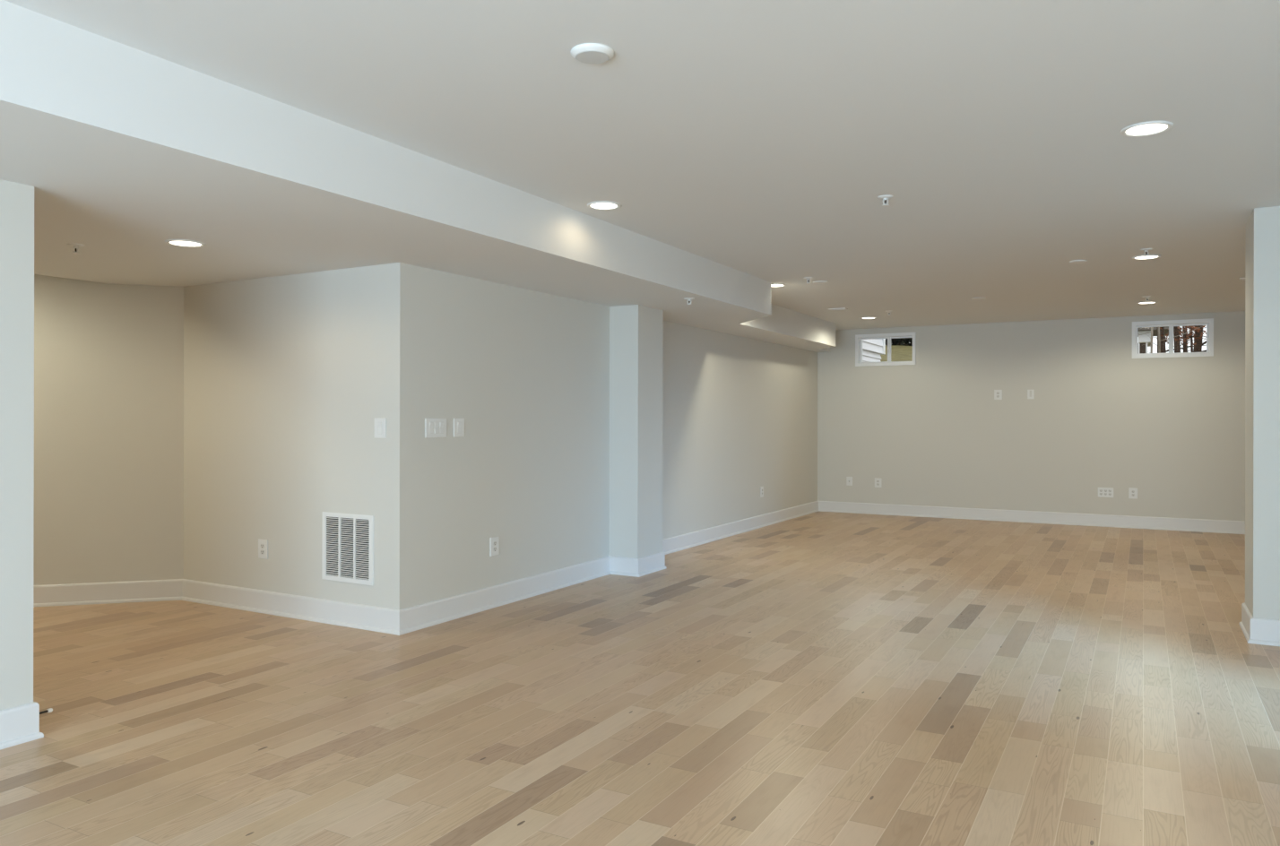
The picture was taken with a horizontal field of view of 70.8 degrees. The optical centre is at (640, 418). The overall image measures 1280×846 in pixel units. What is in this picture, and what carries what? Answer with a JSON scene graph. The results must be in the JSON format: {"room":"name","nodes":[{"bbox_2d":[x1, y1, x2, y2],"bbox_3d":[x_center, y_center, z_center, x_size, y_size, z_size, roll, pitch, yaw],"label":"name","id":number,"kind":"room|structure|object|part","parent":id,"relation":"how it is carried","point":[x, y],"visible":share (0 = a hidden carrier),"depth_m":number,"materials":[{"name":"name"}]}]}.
{"room":"finished basement","nodes":[
{"label":"finished basement","id":0,"kind":"room"},
{"bbox_2d":[0,179,34,710],"bbox_3d":[-3.635,0.167,1.409,0.160,2.159,4.912,0,0,29],"label":"wall","id":1,"kind":"structure","parent":0,"point":[16,199],"depth_m":3.46,"materials":[{"name":"grey paint"}]},
{"bbox_2d":[0,701,43,750],"bbox_3d":[-3.631,1.176,1.421,0.212,0.140,4.938,0,0,29],"label":"baseboard","id":2,"kind":"structure","parent":1,"relation":"attached to","point":[20,724],"depth_m":3.46,"materials":[{"name":"white paint"}]},
{"bbox_2d":[39,708,52,714],"bbox_3d":[-2.385,1.174,3.587,0.022,0.022,0.083,0,0,29],"label":"door stop","id":3,"kind":"object","parent":1,"relation":"attached to","point":[50,710],"visible":0.63,"depth_m":3.60,"materials":[{"name":"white rubber"}]},
{"bbox_2d":[33,262,609,609],"bbox_3d":[-3.202,0.028,6.325,4.237,2.439,4.631,0,0,29],"label":"wall","id":4,"kind":"structure","parent":0,"point":[177,430],"depth_m":5.97,"materials":[{"name":"grey paint"}]},
{"bbox_2d":[33,579,399,635],"bbox_3d":[-3.771,1.176,5.731,4.801,0.140,0.966,0,0,2],"label":"baseboard","id":5,"kind":"structure","parent":4,"relation":"attached to","point":[375,618],"depth_m":5.94,"materials":[{"name":"white paint"}]},
{"bbox_2d":[258,539,268,559],"bbox_3d":[-2.426,0.842,5.791,0.088,0.122,0.009,0,0,29],"label":"wall outlet","id":6,"kind":"object","parent":4,"relation":"attached to","point":[263,544],"visible":1,"depth_m":5.78,"materials":[{"name":"white plastic"}]},
{"bbox_2d":[321,511,373,585],"bbox_3d":[-1.762,0.782,5.419,0.428,0.412,0.010,0,0,29],"label":"air vent","id":7,"kind":"object","parent":4,"relation":"in","point":[347,539],"visible":1,"depth_m":5.42,"materials":[{"name":"white metal"}]},
{"bbox_3d":[-1.873,0.782,5.481,0.112,0.351,0.007,0,0,29],"label":"louver panel","id":8,"kind":"part","parent":7,"relation":"part of","materials":[{"name":"white metal"}]},
{"bbox_3d":[-1.763,0.782,5.420,0.112,0.351,0.007,0,0,29],"label":"louver panel","id":9,"kind":"part","parent":7,"relation":"part of","materials":[{"name":"white metal"}]},
{"bbox_3d":[-1.653,0.782,5.358,0.112,0.351,0.007,0,0,29],"label":"louver panel","id":10,"kind":"part","parent":7,"relation":"part of","materials":[{"name":"white metal"}]},
{"bbox_2d":[374,418,386,438],"bbox_3d":[-1.528,0.058,5.288,0.090,0.115,0.012,0,0,29],"label":"light switch","id":11,"kind":"object","parent":4,"relation":"attached to","point":[380,424],"visible":1,"depth_m":5.28,"materials":[{"name":"white plastic"}]},
{"bbox_2d":[424,418,446,437],"bbox_3d":[-1.239,0.059,5.481,0.012,0.115,0.185,0,0,29],"label":"light switch","id":12,"kind":"object","parent":4,"relation":"attached to","point":[434,428],"visible":1,"depth_m":5.47,"materials":[{"name":"white plastic"}]},
{"bbox_2d":[453,418,464,436],"bbox_3d":[-1.137,0.059,5.663,0.012,0.115,0.096,0,0,29],"label":"light switch","id":13,"kind":"object","parent":4,"relation":"attached to","point":[458,423],"visible":1,"depth_m":5.66,"materials":[{"name":"white plastic"}]},
{"bbox_2d":[490,536,499,556],"bbox_3d":[-0.965,0.851,5.976,0.009,0.122,0.088,0,0,29],"label":"wall outlet","id":14,"kind":"object","parent":4,"relation":"attached to","point":[495,540],"visible":1,"depth_m":5.97,"materials":[{"name":"white plastic"}]},
{"bbox_2d":[399,555,610,635],"bbox_3d":[-0.817,1.182,6.226,0.026,0.140,2.373,0,0,29],"label":"baseboard","id":15,"kind":"structure","parent":4,"relation":"attached to","point":[436,612],"depth_m":5.97,"materials":[{"name":"white paint"}]},
{"bbox_2d":[0,0,835,352],"bbox_3d":[-1.738,-1.051,6.033,3.264,0.296,14.833,0,0,29],"label":"ceiling","id":16,"kind":"structure","parent":0,"point":[125,151],"depth_m":4.00,"materials":[{"name":"white paint"}]},
{"bbox_2d":[66,242,84,254],"bbox_3d":[-2.945,-0.882,4.698,0.080,0.047,0.080,0,0,0],"label":"sprinkler","id":17,"kind":"object","parent":16,"relation":"attached to","point":[75,246],"visible":1,"depth_m":4.69,"materials":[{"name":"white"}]},
{"bbox_2d":[164,239,206,247],"bbox_3d":[-2.345,-0.900,4.643,0.190,0.008,0.190,0,0,29],"label":"recessed light","id":18,"kind":"object","parent":16,"relation":"in","point":[184,243],"visible":1,"depth_m":4.64,"materials":[{"name":"white plastic"}]},
{"bbox_2d":[683,297,694,304],"bbox_3d":[0.369,-0.875,6.756,0.080,0.047,0.080,0,0,0],"label":"sprinkler","id":19,"kind":"object","parent":16,"relation":"attached to","point":[687,298],"visible":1,"depth_m":6.74,"materials":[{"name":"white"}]},
{"bbox_2d":[609,304,663,558],"bbox_3d":[-0.113,0.174,7.434,0.455,2.159,0.420,0,0,29],"label":"wall column","id":20,"kind":"structure","parent":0,"point":[635,331],"depth_m":7.23,"materials":[{"name":"grey paint"}]},
{"bbox_2d":[609,552,666,577],"bbox_3d":[-0.060,1.184,7.403,0.381,0.140,0.472,0,0,29],"label":"baseboard","id":21,"kind":"structure","parent":20,"relation":"attached to","point":[637,567],"depth_m":7.21,"materials":[{"name":"white paint"}]},
{"bbox_2d":[0,511,1279,845],"bbox_3d":[-0.250,1.313,5.192,10.900,0.120,15.223,0,0,29],"label":"floor","id":22,"kind":"structure","parent":0,"point":[817,678],"depth_m":3.88,"materials":[{"name":"brown wood"}]},
{"bbox_2d":[4,0,1279,329],"bbox_3d":[-0.244,-1.276,5.192,10.900,0.220,15.223,0,0,29],"label":"ceiling","id":23,"kind":"structure","parent":0,"point":[762,139],"depth_m":3.56,"materials":[{"name":"white paint"}]},
{"bbox_2d":[587,200,621,210],"bbox_3d":[-0.200,-1.182,5.011,0.190,0.008,0.190,0,0,29],"label":"recessed light","id":24,"kind":"object","parent":23,"relation":"in","point":[602,205],"visible":1,"depth_m":5.01,"materials":[{"name":"white plastic"}]},
{"bbox_2d":[771,283,786,287],"bbox_3d":[1.201,-1.179,8.003,0.190,0.008,0.190,0,0,29],"label":"recessed light","id":25,"kind":"object","parent":23,"relation":"in","point":[774,285],"visible":0.61,"depth_m":8.00,"materials":[{"name":"white plastic"}]},
{"bbox_2d":[804,276,812,284],"bbox_3d":[1.420,-1.159,7.583,0.080,0.047,0.080,0,0,0],"label":"sprinkler","id":26,"kind":"object","parent":23,"relation":"attached to","point":[807,278],"visible":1,"depth_m":7.57,"materials":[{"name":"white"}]},
{"bbox_2d":[812,280,827,284],"bbox_3d":[1.561,-1.176,7.805,0.124,0.012,0.124,0,0,29],"label":"ceiling plate","id":27,"kind":"object","parent":23,"relation":"attached to","point":[817,281],"visible":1,"depth_m":7.79,"materials":[{"name":"white plastic"}]},
{"bbox_2d":[828,307,847,310],"bbox_3d":[2.137,-1.177,9.713,0.190,0.008,0.110,0,0,29],"label":"ceiling vent","id":28,"kind":"object","parent":23,"relation":"in","point":[843,308],"visible":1,"depth_m":9.70,"materials":[{"name":"white metal"}]},
{"bbox_2d":[860,317,876,319],"bbox_3d":[2.684,-1.176,10.570,0.190,0.008,0.190,0,0,29],"label":"recessed light","id":29,"kind":"object","parent":23,"relation":"in","point":[860,317],"visible":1,"depth_m":10.55,"materials":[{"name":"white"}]},
{"bbox_2d":[877,194,893,206],"bbox_3d":[1.311,-1.159,4.807,0.080,0.047,0.080,0,0,0],"label":"sprinkler","id":30,"kind":"object","parent":23,"relation":"attached to","point":[885,198],"visible":1,"depth_m":4.80,"materials":[{"name":"white metal"}]},
{"bbox_2d":[1069,259,1087,263],"bbox_3d":[3.291,-1.172,6.760,0.124,0.012,0.124,0,0,29],"label":"ceiling plate","id":31,"kind":"object","parent":23,"relation":"attached to","point":[1075,261],"visible":1,"depth_m":6.74,"materials":[{"name":"white plastic"}]},
{"bbox_2d":[1131,254,1161,259],"bbox_3d":[3.695,-1.173,6.567,0.190,0.008,0.190,0,0,29],"label":"recessed light","id":32,"kind":"object","parent":23,"relation":"in","point":[1151,256],"visible":0.89,"depth_m":6.57,"materials":[{"name":"white plastic"}]},
{"bbox_2d":[1140,248,1152,256],"bbox_3d":[3.531,-1.154,6.276,0.080,0.047,0.080,0,0,0],"label":"sprinkler","id":33,"kind":"object","parent":23,"relation":"attached to","point":[1145,250],"visible":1,"depth_m":6.27,"materials":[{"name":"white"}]},
{"bbox_2d":[1120,121,1173,137],"bbox_3d":[2.064,-1.177,3.668,0.190,0.008,0.190,0,0,29],"label":"recessed light","id":34,"kind":"object","parent":23,"relation":"in","point":[1149,128],"visible":1,"depth_m":3.66,"materials":[{"name":"white plastic"}]},
{"bbox_2d":[1136,301,1157,304],"bbox_3d":[5.146,-1.171,9.138,0.190,0.008,0.190,0,0,29],"label":"recessed light","id":35,"kind":"object","parent":23,"relation":"in","point":[1145,302],"visible":0.93,"depth_m":9.12,"materials":[{"name":"white plastic"}]},
{"bbox_2d":[662,320,817,539],"bbox_3d":[1.056,0.037,9.989,0.200,2.439,5.580,0,0,29],"label":"wall","id":36,"kind":"structure","parent":0,"point":[739,414],"depth_m":9.68,"materials":[{"name":"grey paint"}]},
{"bbox_2d":[662,501,818,554],"bbox_3d":[1.152,1.186,9.933,0.026,0.140,5.180,0,0,29],"label":"baseboard","id":37,"kind":"structure","parent":36,"relation":"attached to","point":[680,542],"depth_m":9.65,"materials":[{"name":"white paint"}]},
{"bbox_2d":[760,486,763,497],"bbox_3d":[1.415,0.853,10.420,0.009,0.122,0.088,0,0,29],"label":"wall outlet","id":38,"kind":"object","parent":36,"relation":"attached to","point":[761,488],"visible":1,"depth_m":10.39,"materials":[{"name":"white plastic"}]},
{"bbox_2d":[817,311,1245,521],"bbox_3d":[5.273,0.045,10.723,6.464,2.439,0.220,0,0,29],"label":"wall","id":39,"kind":"structure","parent":0,"point":[934,431],"depth_m":10.84,"materials":[{"name":"grey paint"}]},
{"bbox_2d":[846,476,852,485],"bbox_3d":[2.785,0.840,11.978,0.078,0.116,0.017,0,0,29],"label":"plate","id":40,"kind":"object","parent":39,"relation":"attached to","point":[849,480],"visible":1,"depth_m":11.98,"materials":[{"name":"white plastic"}]},
{"bbox_2d":[874,477,881,487],"bbox_3d":[3.119,0.848,11.795,0.088,0.122,0.009,0,0,29],"label":"wall outlet","id":41,"kind":"object","parent":39,"relation":"attached to","point":[877,481],"visible":1,"depth_m":11.79,"materials":[{"name":"white plastic"}]},
{"bbox_2d":[855,332,916,366],"bbox_3d":[3.246,-0.895,11.839,0.782,0.420,0.212,0,0,29],"label":"window","id":42,"kind":"structure","parent":39,"relation":"in","point":[859,338],"depth_m":11.80,"materials":[{"name":"white plastic"}]},
{"bbox_3d":[3.112,-0.895,11.904,0.402,0.338,0.030,0,0,29],"label":"sash","id":43,"kind":"part","parent":42,"relation":"part of","materials":[{"name":"white plastic"}]},
{"bbox_3d":[3.415,-0.895,11.775,0.342,0.338,0.030,0,0,29],"label":"sash","id":44,"kind":"part","parent":42,"relation":"part of","materials":[{"name":"white plastic"}]},
{"bbox_2d":[994,389,1002,399],"bbox_3d":[4.406,-0.288,11.077,0.088,0.122,0.009,0,0,29],"label":"wall outlet","id":45,"kind":"object","parent":39,"relation":"attached to","point":[998,393],"visible":1,"depth_m":11.07,"materials":[{"name":"white plastic"}]},
{"bbox_2d":[1027,389,1034,398],"bbox_3d":[4.730,-0.288,10.897,0.074,0.115,0.008,0,0,29],"label":"plate","id":46,"kind":"object","parent":39,"relation":"attached to","point":[1030,393],"visible":1,"depth_m":10.89,"materials":[{"name":"white plastic"}]},
{"bbox_2d":[818,501,1245,534],"bbox_3d":[5.171,1.195,10.638,6.354,0.140,0.026,0,0,29],"label":"baseboard","id":47,"kind":"structure","parent":39,"relation":"attached to","point":[1202,525],"depth_m":10.82,"materials":[{"name":"white paint"}]},
{"bbox_2d":[1098,487,1113,497],"bbox_3d":[5.431,0.867,10.502,0.162,0.110,0.009,0,0,29],"label":"wall outlet","id":48,"kind":"object","parent":39,"relation":"attached to","point":[1102,492],"visible":1,"depth_m":10.50,"materials":[{"name":"white plastic"}]},
{"bbox_2d":[1128,487,1137,499],"bbox_3d":[5.678,0.866,10.364,0.088,0.122,0.009,0,0,29],"label":"wall outlet","id":49,"kind":"object","parent":39,"relation":"attached to","point":[1132,492],"visible":1,"depth_m":10.36,"materials":[{"name":"white plastic"}]},
{"bbox_2d":[1132,318,1213,358],"bbox_3d":[6.063,-0.897,10.264,0.797,0.420,0.212,0,0,29],"label":"window","id":50,"kind":"structure","parent":39,"relation":"in","point":[1209,322],"depth_m":10.21,"materials":[{"name":"white plastic"}]},
{"bbox_3d":[5.910,-0.898,10.339,0.374,0.338,0.030,0,0,29],"label":"sash","id":51,"kind":"part","parent":50,"relation":"part of","materials":[{"name":"white plastic"}]},
{"bbox_3d":[6.220,-0.897,10.206,0.384,0.338,0.030,0,0,29],"label":"sash","id":52,"kind":"part","parent":50,"relation":"part of","materials":[{"name":"white plastic"}]},
{"bbox_2d":[1245,206,1279,620],"bbox_3d":[4.459,0.044,4.758,2.060,2.439,0.472,0,0,29],"label":"wall","id":53,"kind":"structure","parent":0,"point":[1262,264],"depth_m":5.04,"materials":[{"name":"grey paint"}]},
{"bbox_2d":[1238,602,1279,646],"bbox_3d":[4.402,1.193,4.789,1.986,0.140,0.524,0,0,29],"label":"baseboard","id":54,"kind":"structure","parent":53,"relation":"attached to","point":[1258,631],"depth_m":5.03,"materials":[{"name":"white paint"}]},
{"label":"outside","id":55,"kind":"structure","parent":0,"visible":0},
{"bbox_2d":[880,345,912,362],"bbox_3d":[10.695,-1.151,27.316,32.000,1.758,34.000,0,0,29],"label":"ground","id":56,"kind":"structure","parent":55,"point":[898,352],"depth_m":20.92,"materials":[{"name":"beige"}]},
{"bbox_2d":[862,338,885,362],"bbox_3d":[2.025,-1.317,14.623,3.055,2.550,3.400,0,0,29],"label":"house wing","id":57,"kind":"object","parent":56,"relation":"on","point":[872,350],"visible":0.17,"depth_m":14.81,"materials":[{"name":"white"}]},
{"bbox_2d":[890,338,896,345],"bbox_3d":[7.207,-2.933,25.477,0.486,2.466,0.482,0,0,29],"label":"evergreen tree","id":58,"kind":"object","parent":56,"relation":"on","point":[893,340],"visible":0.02,"depth_m":25.41,"materials":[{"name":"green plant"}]},
{"bbox_2d":[893,337,908,345],"bbox_3d":[7.152,-2.790,24.656,0.510,2.220,0.504,0,0,29],"label":"evergreen tree","id":59,"kind":"object","parent":56,"relation":"on","point":[899,341],"visible":0.11,"depth_m":24.59,"materials":[{"name":"green plant"}]},
{"bbox_2d":[906,337,912,345],"bbox_3d":[7.668,-2.903,25.224,0.518,2.471,0.501,0,0,29],"label":"evergreen tree","id":60,"kind":"object","parent":56,"relation":"on","point":[907,339],"visible":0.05,"depth_m":25.19,"materials":[{"name":"green plant"}]},
{"bbox_2d":[1137,326,1168,354],"bbox_3d":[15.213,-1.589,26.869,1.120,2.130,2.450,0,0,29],"label":"house","id":61,"kind":"structure","parent":56,"relation":"on","point":[1144,341],"depth_m":26.20,"materials":[{"name":"white"}]},
{"bbox_2d":[1137,327,1193,353],"bbox_3d":[14.199,-3.526,24.795,1.853,6.501,2.712,0,0,-1],"label":"tree","id":62,"kind":"object","parent":56,"relation":"on","point":[1152,328],"visible":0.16,"depth_m":24.67,"materials":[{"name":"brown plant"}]},
{"bbox_2d":[1147,336,1188,353],"bbox_3d":[18.921,-4.375,32.075,2.861,7.730,2.711,0,0,-12],"label":"tree","id":63,"kind":"object","parent":56,"relation":"on","point":[1166,337],"visible":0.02,"depth_m":31.92,"materials":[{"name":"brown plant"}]},
{"bbox_2d":[1157,325,1203,353],"bbox_3d":[8.274,-2.655,13.730,2.402,5.502,1.537,0,0,-42],"label":"tree","id":64,"kind":"object","parent":56,"relation":"on","point":[1158,328],"visible":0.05,"depth_m":13.87,"materials":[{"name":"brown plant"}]},
{"bbox_2d":[1156,326,1206,353],"bbox_3d":[11.181,-3.462,19.525,2.697,6.722,2.280,0,0,-15],"label":"tree","id":65,"kind":"object","parent":56,"relation":"on","point":[1162,332],"visible":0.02,"depth_m":19.51,"materials":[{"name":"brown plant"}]},
{"bbox_2d":[1159,325,1205,353],"bbox_3d":[9.210,-2.972,15.780,2.294,6.009,1.835,0,0,-21],"label":"tree","id":66,"kind":"object","parent":56,"relation":"on","point":[1176,331],"visible":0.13,"depth_m":15.60,"materials":[{"name":"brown plant"}]},
{"bbox_2d":[1180,326,1193,352],"bbox_3d":[13.287,-3.671,21.688,2.242,7.002,1.440,0,0,-37],"label":"tree","id":67,"kind":"object","parent":56,"relation":"on","point":[1183,335],"visible":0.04,"depth_m":21.57,"materials":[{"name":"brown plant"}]},
{"bbox_2d":[1190,325,1193,352],"bbox_3d":[16.289,-4.284,26.374,2.774,7.902,1.605,0,0,-19],"label":"tree","id":68,"kind":"object","parent":56,"relation":"on","point":[1191,339],"visible":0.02,"depth_m":26.45,"materials":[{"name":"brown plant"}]},
{"bbox_2d":[1179,325,1206,352],"bbox_3d":[10.673,-3.375,17.195,1.730,6.704,2.250,0,0,-28],"label":"tree","id":69,"kind":"object","parent":56,"relation":"on","point":[1197,348],"visible":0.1,"depth_m":17.23,"materials":[{"name":"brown plant"}]},
{"bbox_2d":[1180,326,1206,352],"bbox_3d":[20.416,-4.405,33.841,2.636,7.655,2.634,0,0,-17],"label":"tree","id":70,"kind":"object","parent":56,"relation":"on","point":[1186,349],"visible":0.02,"depth_m":33.77,"materials":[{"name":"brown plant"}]}
]}

